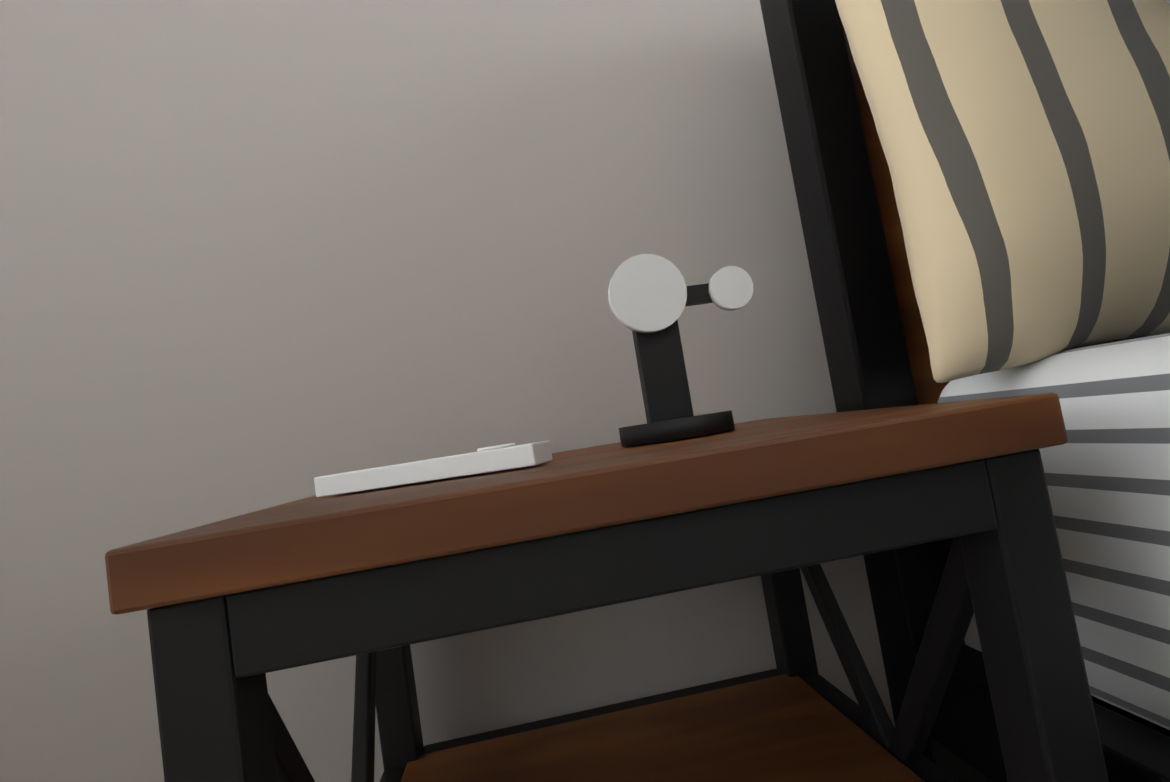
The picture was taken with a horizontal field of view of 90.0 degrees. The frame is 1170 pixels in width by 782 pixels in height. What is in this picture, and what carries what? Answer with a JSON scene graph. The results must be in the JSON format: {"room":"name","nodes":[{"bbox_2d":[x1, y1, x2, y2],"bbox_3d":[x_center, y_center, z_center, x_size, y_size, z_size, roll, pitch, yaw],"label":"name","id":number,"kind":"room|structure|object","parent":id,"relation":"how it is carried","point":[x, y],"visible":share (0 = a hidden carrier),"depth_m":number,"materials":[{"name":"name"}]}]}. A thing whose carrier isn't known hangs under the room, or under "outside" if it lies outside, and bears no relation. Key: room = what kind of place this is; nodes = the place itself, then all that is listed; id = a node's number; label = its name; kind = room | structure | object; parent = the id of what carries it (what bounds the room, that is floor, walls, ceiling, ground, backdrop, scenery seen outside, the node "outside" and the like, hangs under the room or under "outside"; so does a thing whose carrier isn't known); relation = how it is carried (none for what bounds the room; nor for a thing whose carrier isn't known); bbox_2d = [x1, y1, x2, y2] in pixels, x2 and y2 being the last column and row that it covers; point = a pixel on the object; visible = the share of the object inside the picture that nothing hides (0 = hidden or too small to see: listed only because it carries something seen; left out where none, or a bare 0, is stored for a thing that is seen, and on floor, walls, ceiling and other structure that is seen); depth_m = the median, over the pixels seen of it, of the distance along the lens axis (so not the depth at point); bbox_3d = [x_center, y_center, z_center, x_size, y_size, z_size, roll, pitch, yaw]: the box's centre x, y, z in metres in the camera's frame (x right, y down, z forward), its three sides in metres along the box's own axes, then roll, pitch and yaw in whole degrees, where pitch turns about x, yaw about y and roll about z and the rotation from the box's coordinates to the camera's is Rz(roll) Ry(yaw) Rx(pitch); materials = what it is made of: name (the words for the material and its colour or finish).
{"room":"bedroom","nodes":[
{"label":"bedroom","id":0,"kind":"room"},
{"bbox_2d":[0,0,981,781],"bbox_3d":[0.688,-0.941,0.845,4.750,2.917,0.150,-9,-4,-7],"label":"wall","id":1,"kind":"structure","parent":0,"point":[258,254],"depth_m":0.59,"materials":[{"name":"grey paint"}]},
{"bbox_3d":[1.132,0.388,-1.086,4.750,0.100,3.846,-9,-4,-7],"label":"floor carpet","id":2,"kind":"object","parent":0,"visible":0},
{"bbox_2d":[105,393,1108,781],"bbox_3d":[0.045,0.324,0.400,0.421,0.565,0.336,-9,-4,-7],"label":"nightstand","id":3,"kind":"object","parent":2,"relation":"on","point":[375,581],"visible":1,"depth_m":0.27,"materials":[{"name":"black wood"}]},
{"bbox_2d":[314,441,551,496],"bbox_3d":[-0.098,0.049,0.377,0.150,0.015,0.036,-10,-4,13],"label":"smartphone","id":4,"kind":"object","parent":3,"relation":"on","point":[498,458],"visible":1,"depth_m":0.36,"materials":[{"name":"white plastic"}]},
{"bbox_2d":[608,254,752,446],"bbox_3d":[0.077,-0.037,0.450,0.122,0.142,0.086,-9,-4,-7],"label":"charger","id":5,"kind":"object","parent":3,"relation":"on","point":[651,297],"visible":1,"depth_m":0.45,"materials":[{"name":"black plastic"}]},
{"bbox_2d":[760,0,1169,781],"bbox_3d":[1.064,-0.144,-0.390,1.608,1.064,2.083,-9,-4,-7],"label":"bed","id":6,"kind":"object","parent":2,"relation":"on","point":[982,190],"visible":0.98,"depth_m":0.39,"materials":[{"name":"black metal"}]}
]}

